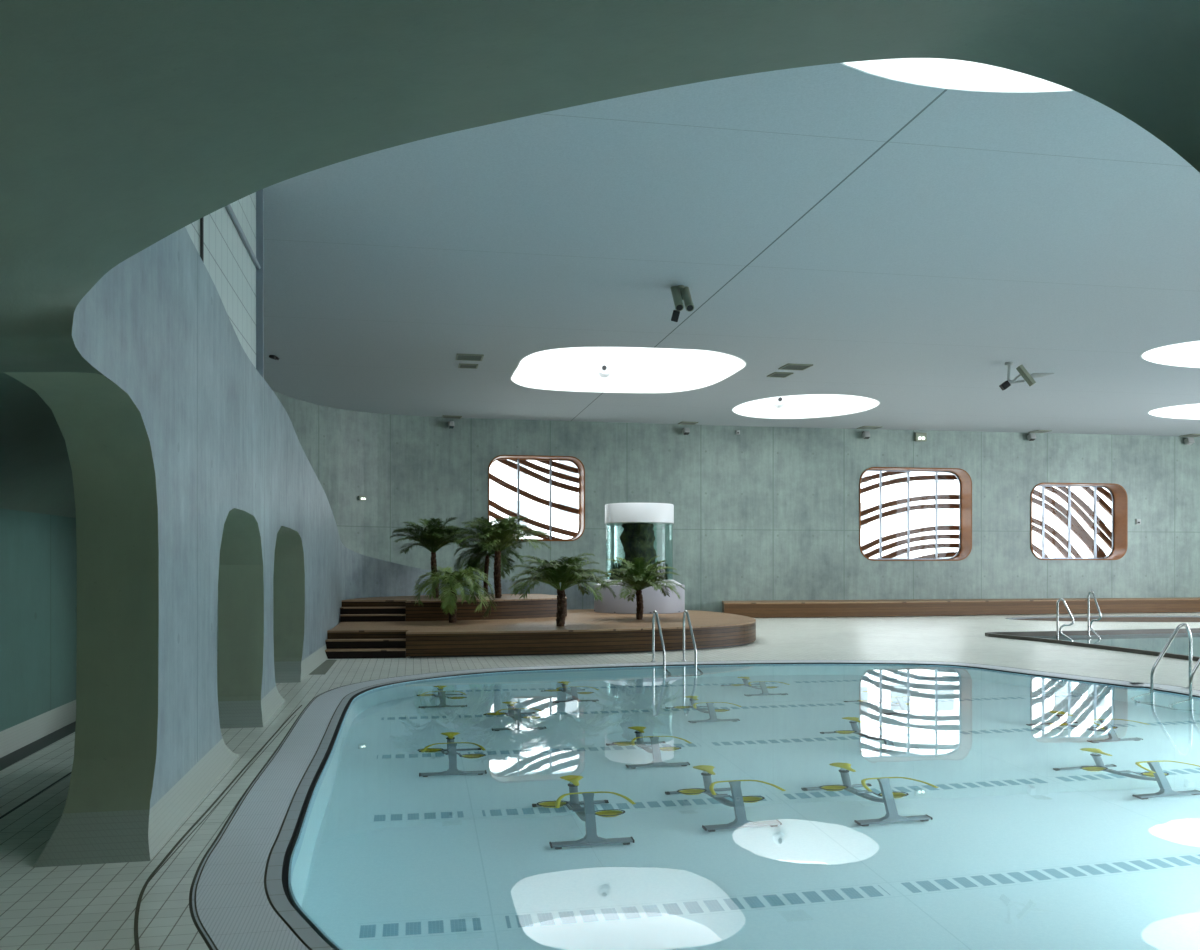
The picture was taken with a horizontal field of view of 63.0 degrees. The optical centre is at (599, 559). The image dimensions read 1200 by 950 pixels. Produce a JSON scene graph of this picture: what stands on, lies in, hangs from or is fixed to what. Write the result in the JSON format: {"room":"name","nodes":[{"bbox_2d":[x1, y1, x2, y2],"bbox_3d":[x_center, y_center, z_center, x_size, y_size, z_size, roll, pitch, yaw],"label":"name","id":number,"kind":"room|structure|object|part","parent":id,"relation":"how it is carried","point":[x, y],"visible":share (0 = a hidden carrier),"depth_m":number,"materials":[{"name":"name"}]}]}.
{"room":"indoor swimming pool","nodes":[
{"label":"indoor swimming pool","id":0,"kind":"room"},
{"bbox_2d":[0,373,75,517],"bbox_3d":[-4.366,-0.680,8.650,1.420,0.500,9.156,0,0,-11],"label":"ceiling","id":1,"kind":"structure","parent":0,"point":[36,476],"depth_m":7.30,"materials":[{"name":"paint"}]},
{"bbox_2d":[0,0,1199,381],"bbox_3d":[0.725,-1.120,0.265,9.350,5.740,9.370,0,0,0],"label":"ceiling","id":2,"kind":"structure","parent":0,"point":[125,124],"depth_m":3.59,"materials":[{"name":"paint"}]},
{"bbox_2d":[0,227,1199,866],"bbox_3d":[2.531,-1.170,20.324,40.923,5.640,51.146,0,0,8],"label":"wall","id":3,"kind":"structure","parent":0,"point":[196,490],"depth_m":11.33,"materials":[{"name":"concrete"}]},
{"bbox_2d":[185,189,263,377],"bbox_3d":[-3.111,-2.930,7.564,0.150,2.160,6.098,0,0,-11],"label":"window","id":4,"kind":"structure","parent":3,"relation":"in","point":[229,240],"depth_m":9.55,"materials":[{"name":"clear glass"}]},
{"bbox_2d":[358,496,365,500],"bbox_3d":[-6.377,-1.661,26.322,0.215,0.121,0.120,0,0,-41],"label":"emergency light","id":5,"kind":"object","parent":3,"relation":"attached to","point":[363,498],"visible":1,"depth_m":26.29,"materials":[{"name":"white plastic"}]},
{"bbox_2d":[448,421,453,428],"bbox_3d":[-4.153,-3.769,27.332,0.154,0.214,0.272,0,0,-16],"label":"wall spotlight","id":6,"kind":"object","parent":3,"relation":"attached to","point":[451,423],"visible":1,"depth_m":27.23,"materials":[{"name":"grey metal"}]},
{"bbox_2d":[488,455,584,540],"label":"window","id":7,"kind":"structure","parent":3,"relation":"in","point":[504,459],"depth_m":28.74,"materials":[{"name":"orange wood"}]},
{"bbox_2d":[682,428,689,434],"bbox_3d":[2.516,-3.773,28.717,0.177,0.216,0.272,0,0,-12],"label":"wall spotlight","id":8,"kind":"object","parent":3,"relation":"attached to","point":[686,431],"visible":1,"depth_m":28.62,"materials":[{"name":"grey metal"}]},
{"bbox_2d":[862,431,869,438],"bbox_3d":[8.063,-3.786,29.715,0.183,0.245,0.276,0,0,-9],"label":"wall spotlight","id":9,"kind":"object","parent":3,"relation":"attached to","point":[865,434],"visible":1,"depth_m":29.62,"materials":[{"name":"grey metal"}]},
{"bbox_2d":[859,467,971,560],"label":"window","id":10,"kind":"structure","parent":3,"relation":"in","point":[964,497],"depth_m":30.87,"materials":[{"name":"orange wood"}]},
{"bbox_2d":[915,433,926,441],"bbox_3d":[9.851,-3.775,30.080,0.369,0.261,0.120,0,0,-9],"label":"emergency light","id":11,"kind":"object","parent":3,"relation":"attached to","point":[918,436],"visible":1,"depth_m":30.05,"materials":[{"name":"white plastic"}]},
{"bbox_2d":[1027,433,1035,440],"bbox_3d":[13.456,-3.839,30.588,0.188,0.243,0.276,0,0,-9],"label":"wall spotlight","id":12,"kind":"object","parent":3,"relation":"attached to","point":[1030,436],"visible":1,"depth_m":30.50,"materials":[{"name":"grey metal"}]},
{"bbox_2d":[1030,483,1127,559],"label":"window","id":13,"kind":"structure","parent":3,"relation":"in","point":[1117,540],"depth_m":31.78,"materials":[{"name":"orange wood"}]},
{"bbox_2d":[1135,519,1140,523],"bbox_3d":[17.197,-1.223,31.311,0.160,0.176,0.067,0,0,-9],"label":"wall sensor","id":14,"kind":"object","parent":3,"relation":"attached to","point":[1137,521],"visible":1,"depth_m":31.28,"materials":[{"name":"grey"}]},
{"bbox_2d":[1184,437,1194,444],"bbox_3d":[18.917,-3.822,31.489,0.226,0.249,0.277,0,0,-9],"label":"wall spotlight","id":15,"kind":"object","parent":3,"relation":"attached to","point":[1188,441],"visible":1,"depth_m":31.40,"materials":[{"name":"grey metal"}]},
{"bbox_2d":[0,612,1199,949],"bbox_3d":[8.550,1.650,14.400,34.900,0.001,39.200,0,0,0],"label":"floor","id":16,"kind":"structure","parent":0,"point":[89,906],"depth_m":8.40,"materials":[{"name":"tile"}]},
{"bbox_2d":[0,772,70,818],"bbox_3d":[-4.080,1.648,7.500,1.822,0.001,9.004,0,0,0],"label":"floor","id":17,"kind":"structure","parent":16,"relation":"on","point":[24,802],"depth_m":6.83,"materials":[{"name":"black tile"}]},
{"bbox_2d":[0,721,75,770],"bbox_3d":[-4.860,1.648,8.000,2.596,0.001,12.039,0,0,0],"label":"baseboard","id":18,"kind":"structure","parent":16,"relation":"on","point":[5,761],"depth_m":8.66,"materials":[{"name":"grey tile"}]},
{"bbox_2d":[134,705,301,949],"bbox_3d":[-2.610,1.648,7.523,1.578,0.001,7.260,0,0,0],"label":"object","id":19,"kind":"structure","parent":16,"relation":"on","point":[136,938],"depth_m":5.68,"materials":[{"name":"grey"}]},
{"bbox_2d":[309,660,335,674],"bbox_3d":[-4.263,1.647,15.115,0.614,0.001,2.109,0,0,0],"label":"floor vent","id":20,"kind":"object","parent":16,"relation":"in","point":[326,665],"visible":0.8,"depth_m":14.88,"materials":[{"name":"grey metal"}]},
{"bbox_2d":[325,609,755,658],"bbox_3d":[-1.127,1.435,20.523,8.764,0.430,7.079,0,0,-12],"label":"wooden platform","id":21,"kind":"object","parent":16,"relation":"on","point":[584,631],"visible":0.75,"depth_m":17.22,"materials":[{"name":"brown wood"}]},
{"bbox_2d":[340,594,566,621],"bbox_3d":[-3.175,1.020,21.437,5.286,0.400,3.268,0,0,-24],"label":"wooden platform","id":22,"kind":"object","parent":21,"relation":"on","point":[391,608],"visible":0.72,"depth_m":19.94,"materials":[{"name":"brown wood"}]},
{"bbox_2d":[389,517,476,597],"bbox_3d":[-3.609,-0.063,21.372,1.895,1.769,2.038,0,0,0],"label":"palm tree","id":23,"kind":"object","parent":22,"relation":"on","point":[433,538],"visible":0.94,"depth_m":21.14,"materials":[{"name":"green plant"}]},
{"bbox_2d":[453,541,522,595],"bbox_3d":[-2.486,0.161,22.089,1.681,1.321,1.602,0,0,0],"label":"palm tree","id":24,"kind":"object","parent":22,"relation":"on","point":[476,562],"visible":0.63,"depth_m":21.82,"materials":[{"name":"green plant"}]},
{"bbox_2d":[445,516,549,597],"bbox_3d":[-2.116,-0.080,21.115,2.325,1.805,2.414,0,0,12],"label":"palm tree","id":25,"kind":"object","parent":22,"relation":"on","point":[504,532],"visible":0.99,"depth_m":20.86,"materials":[{"name":"green plant"}]},
{"bbox_2d":[412,566,497,622],"bbox_3d":[-2.823,0.656,19.057,1.671,1.135,1.735,0,0,0],"label":"palm tree","id":26,"kind":"object","parent":21,"relation":"on","point":[452,581],"visible":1,"depth_m":18.76,"materials":[{"name":"green plant"}]},
{"bbox_2d":[506,553,616,625],"bbox_3d":[-0.718,0.533,18.029,2.097,1.379,2.136,0,0,-8],"label":"palm tree","id":27,"kind":"object","parent":21,"relation":"on","point":[567,572],"visible":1,"depth_m":17.78,"materials":[{"name":"green plant"}]},
{"bbox_2d":[594,503,684,613],"bbox_3d":[0.930,-0.045,23.200,2.147,2.530,2.147,0,0,0],"label":"aquarium","id":28,"kind":"object","parent":21,"relation":"on","point":[615,513],"visible":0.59,"depth_m":22.42,"materials":[{"name":"grey paint"}]},
{"bbox_2d":[609,523,660,579],"bbox_3d":[0.880,-0.199,23.208,1.314,1.325,1.402,0,0,0],"label":"rock","id":29,"kind":"object","parent":28,"relation":"on","point":[637,539],"visible":0.68,"depth_m":22.90,"materials":[{"name":"green stone"}]},
{"bbox_2d":[611,559,667,579],"bbox_3d":[0.910,0.202,23.198,1.396,0.524,1.405,0,0,0],"label":"plants","id":30,"kind":"object","parent":29,"relation":"on","point":[659,565],"visible":0.19,"depth_m":22.93,"materials":[{"name":"green plant"}]},
{"bbox_2d":[592,555,686,619],"bbox_3d":[0.780,0.559,20.117,1.999,1.333,2.117,0,0,0],"label":"palm tree","id":31,"kind":"object","parent":21,"relation":"on","point":[636,579],"visible":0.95,"depth_m":19.89,"materials":[{"name":"green plant"}]},
{"bbox_2d":[189,660,1199,949],"bbox_3d":[2.288,2.320,9.255,11.500,1.340,13.894,0,0,0],"label":"swimming pool","id":32,"kind":"object","parent":16,"relation":"in","point":[241,895],"visible":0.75,"depth_m":6.09,"materials":[{"name":"tile"}]},
{"bbox_2d":[651,610,696,666],"bbox_3d":[1.217,1.789,15.524,0.610,1.959,0.930,0,0,-14],"label":"pool ladder","id":33,"kind":"object","parent":32,"relation":"attached to","point":[685,613],"visible":0.59,"depth_m":15.76,"materials":[{"name":"silver metal"}]},
{"bbox_3d":[0.968,1.789,15.450,0.042,1.959,0.906,0,0,-14],"label":"rail","id":34,"kind":"part","parent":33,"relation":"part of","materials":[{"name":"silver metal"}]},
{"bbox_3d":[1.472,1.789,15.576,0.042,1.959,0.906,0,0,-14],"label":"rail","id":35,"kind":"part","parent":33,"relation":"part of","materials":[{"name":"silver metal"}]},
{"bbox_2d":[291,664,1199,949],"bbox_3d":[2.288,1.670,9.255,10.513,0.001,12.906,0,0,0],"label":"water","id":36,"kind":"object","parent":32,"relation":"in","point":[782,806],"visible":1,"depth_m":6.38,"materials":[{"name":"blue liquid"}]},
{"bbox_2d":[1150,623,1199,697],"bbox_3d":[7.248,1.789,12.216,0.930,1.959,0.710,0,0,-12],"label":"pool ladder","id":37,"kind":"object","parent":32,"relation":"attached to","point":[1190,687],"visible":0.48,"depth_m":12.51,"materials":[{"name":"silver metal"}]},
{"bbox_3d":[7.301,1.789,11.911,0.906,1.959,0.042,0,0,-12],"label":"rail","id":38,"kind":"part","parent":37,"relation":"part of","materials":[{"name":"silver metal"}]},
{"bbox_2d":[722,597,1199,617],"bbox_3d":[13.845,1.420,29.993,21.186,0.420,1.563,0,0,-9],"label":"wooden bench","id":39,"kind":"object","parent":16,"relation":"on","point":[903,607],"visible":0.97,"depth_m":28.85,"materials":[{"name":"brown wood"}]},
{"bbox_3d":[13.846,1.224,29.993,21.186,0.028,1.563,0,0,-9],"label":"seat","id":40,"kind":"part","parent":39,"relation":"part of","materials":[{"name":"brown wood"}]},
{"bbox_2d":[985,628,1199,660],"bbox_3d":[14.846,1.990,17.470,11.048,0.820,10.667,0,0,-13],"label":"plunge pool","id":41,"kind":"object","parent":16,"relation":"in","point":[1152,642],"visible":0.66,"depth_m":20.45,"materials":[{"name":"teal tile"}]},
{"bbox_2d":[1056,598,1073,640],"bbox_3d":[9.533,1.394,20.087,0.411,1.217,0.100,0,0,0],"label":"pool handrail","id":42,"kind":"object","parent":41,"relation":"attached to","point":[1058,629],"visible":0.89,"depth_m":20.07,"materials":[{"name":"silver metal"}]},
{"bbox_2d":[1086,591,1100,638],"bbox_3d":[10.585,1.329,20.990,0.100,1.347,0.411,0,0,-18],"label":"pool handrail","id":43,"kind":"object","parent":41,"relation":"attached to","point":[1089,624],"visible":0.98,"depth_m":21.11,"materials":[{"name":"silver metal"}]},
{"bbox_2d":[1005,616,1199,621],"bbox_3d":[16.100,1.798,27.500,9.496,0.304,3.106,0,0,0],"label":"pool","id":44,"kind":"object","parent":16,"relation":"in","point":[1043,618],"visible":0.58,"depth_m":27.97,"materials":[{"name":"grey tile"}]},
{"bbox_2d":[264,63,1199,436],"bbox_3d":[8.250,-3.990,14.400,35.500,0.001,39.200,0,0,0],"label":"ceiling","id":45,"kind":"structure","parent":0,"point":[905,243],"depth_m":13.10,"materials":[{"name":"paint"}]},
{"bbox_2d":[269,355,278,359],"bbox_3d":[-6.356,-3.956,19.121,0.186,0.106,0.120,0,0,0],"label":"ceiling spotlight","id":46,"kind":"object","parent":45,"relation":"attached to","point":[274,357],"visible":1,"depth_m":19.06,"materials":[{"name":"grey metal"}]},
{"bbox_2d":[442,415,461,418],"bbox_3d":[-4.121,-3.978,27.288,0.531,0.024,0.449,0,0,-11],"label":"ceiling vent","id":47,"kind":"object","parent":45,"relation":"in","point":[443,416],"visible":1,"depth_m":27.16,"materials":[{"name":"grey metal"}]},
{"bbox_2d":[458,363,477,368],"bbox_3d":[-2.703,-3.978,20.105,0.389,0.024,0.382,0,0,-11],"label":"ceiling vent","id":48,"kind":"object","parent":45,"relation":"in","point":[461,365],"visible":1,"depth_m":20.09,"materials":[{"name":"grey metal"}]},
{"bbox_2d":[456,354,483,360],"bbox_3d":[-2.562,-3.978,19.242,0.521,0.024,0.530,0,0,-11],"label":"ceiling vent","id":49,"kind":"object","parent":45,"relation":"in","point":[465,357],"visible":1,"depth_m":19.22,"materials":[{"name":"grey metal"}]},
{"bbox_2d":[510,346,746,392],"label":"skylight","id":50,"kind":"object","parent":45,"relation":"in","point":[633,369],"depth_m":23.21,"materials":[{"name":"white glass"}]},
{"bbox_2d":[597,363,610,376],"bbox_3d":[0.102,-4.517,23.268,0.340,0.340,0.220,0,0,0],"label":"lamp","id":51,"kind":"object","parent":50,"relation":"attached to","point":[604,369],"visible":1,"depth_m":23.21,"materials":[{"name":"white paint"}]},
{"bbox_2d":[670,285,693,321],"bbox_3d":[1.179,-3.716,14.158,0.339,0.657,0.516,0,0,0],"label":"ceiling spotlight","id":52,"kind":"object","parent":45,"relation":"attached to","point":[680,292],"visible":0.98,"depth_m":14.07,"materials":[{"name":"grey metal"}]},
{"bbox_2d":[678,422,697,424],"bbox_3d":[2.559,-3.978,28.502,0.495,0.024,0.446,0,0,-11],"label":"ceiling vent","id":53,"kind":"object","parent":45,"relation":"in","point":[680,423],"visible":1,"depth_m":28.50,"materials":[{"name":"grey metal"}]},
{"bbox_2d":[767,372,792,377],"bbox_3d":[3.868,-3.978,21.059,0.417,0.024,0.484,0,0,-11],"label":"ceiling vent","id":54,"kind":"object","parent":45,"relation":"in","point":[775,374],"visible":1,"depth_m":21.02,"materials":[{"name":"grey metal"}]},
{"bbox_2d":[778,363,812,369],"bbox_3d":[4.030,-3.978,20.200,0.545,0.024,0.530,0,0,-11],"label":"ceiling vent","id":55,"kind":"object","parent":45,"relation":"in","point":[788,366],"visible":1,"depth_m":20.17,"materials":[{"name":"grey metal"}]},
{"bbox_2d":[731,394,879,418],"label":"window","id":56,"kind":"structure","parent":45,"relation":"in","point":[803,406],"depth_m":27.39,"materials":[{"name":"white glass"}]},
{"bbox_2d":[773,396,784,406],"bbox_3d":[5.040,-4.464,27.485,0.340,0.340,0.220,0,0,0],"label":"lamp","id":57,"kind":"object","parent":56,"relation":"attached to","point":[777,401],"visible":0.84,"depth_m":27.42,"materials":[{"name":"white paint"}]},
{"bbox_2d":[857,426,882,428],"bbox_3d":[8.101,-3.978,29.457,0.601,0.024,0.496,0,0,-11],"label":"ceiling vent","id":58,"kind":"object","parent":45,"relation":"in","point":[862,427],"visible":1,"depth_m":29.38,"materials":[{"name":"grey metal"}]},
{"bbox_2d":[840,58,1073,92],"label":"window","id":59,"kind":"structure","parent":45,"relation":"in","point":[951,74],"depth_m":8.29,"materials":[{"name":"white glass"}]},
{"bbox_2d":[999,362,1053,390],"bbox_3d":[8.625,-3.726,19.747,1.089,0.589,0.221,0,0,3],"label":"ceiling spotlight","id":60,"kind":"object","parent":45,"relation":"attached to","point":[1028,378],"visible":1,"depth_m":19.75,"materials":[{"name":"grey metal"}]},
{"bbox_3d":[8.425,-3.600,19.799,0.290,0.088,0.056,0,0,0],"label":"arm","id":61,"kind":"part","parent":60,"relation":"part of","materials":[{"name":"grey metal"}]},
{"bbox_2d":[1028,430,1051,432],"bbox_3d":[13.631,-3.978,30.360,0.464,0.024,0.501,0,0,-11],"label":"ceiling vent","id":62,"kind":"object","parent":45,"relation":"in","point":[1036,431],"visible":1,"depth_m":30.30,"materials":[{"name":"grey metal"}]},
{"bbox_2d":[1140,340,1199,367],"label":"window","id":63,"kind":"structure","parent":45,"relation":"in","point":[1185,354],"depth_m":20.15,"materials":[{"name":"white glass"}]},
{"bbox_2d":[1148,403,1199,419],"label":"window","id":64,"kind":"structure","parent":45,"relation":"in","point":[1188,411],"depth_m":27.63,"materials":[{"name":"white glass"}]},
{"bbox_2d":[1179,434,1199,436],"bbox_3d":[18.962,-3.978,31.284,0.605,0.024,0.530,0,0,-11],"label":"ceiling vent","id":65,"kind":"object","parent":45,"relation":"in","point":[1187,435],"visible":1,"depth_m":31.28,"materials":[{"name":"grey metal"}]},
{"label":"outside","id":66,"kind":"structure","parent":0,"visible":0},
{"label":"ground","id":67,"kind":"structure","parent":66,"visible":0},
{"bbox_2d":[489,460,1111,558],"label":"windows","id":68,"kind":"structure","parent":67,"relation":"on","point":[506,498],"depth_m":67.15,"materials":[{"name":"white"}]}
]}

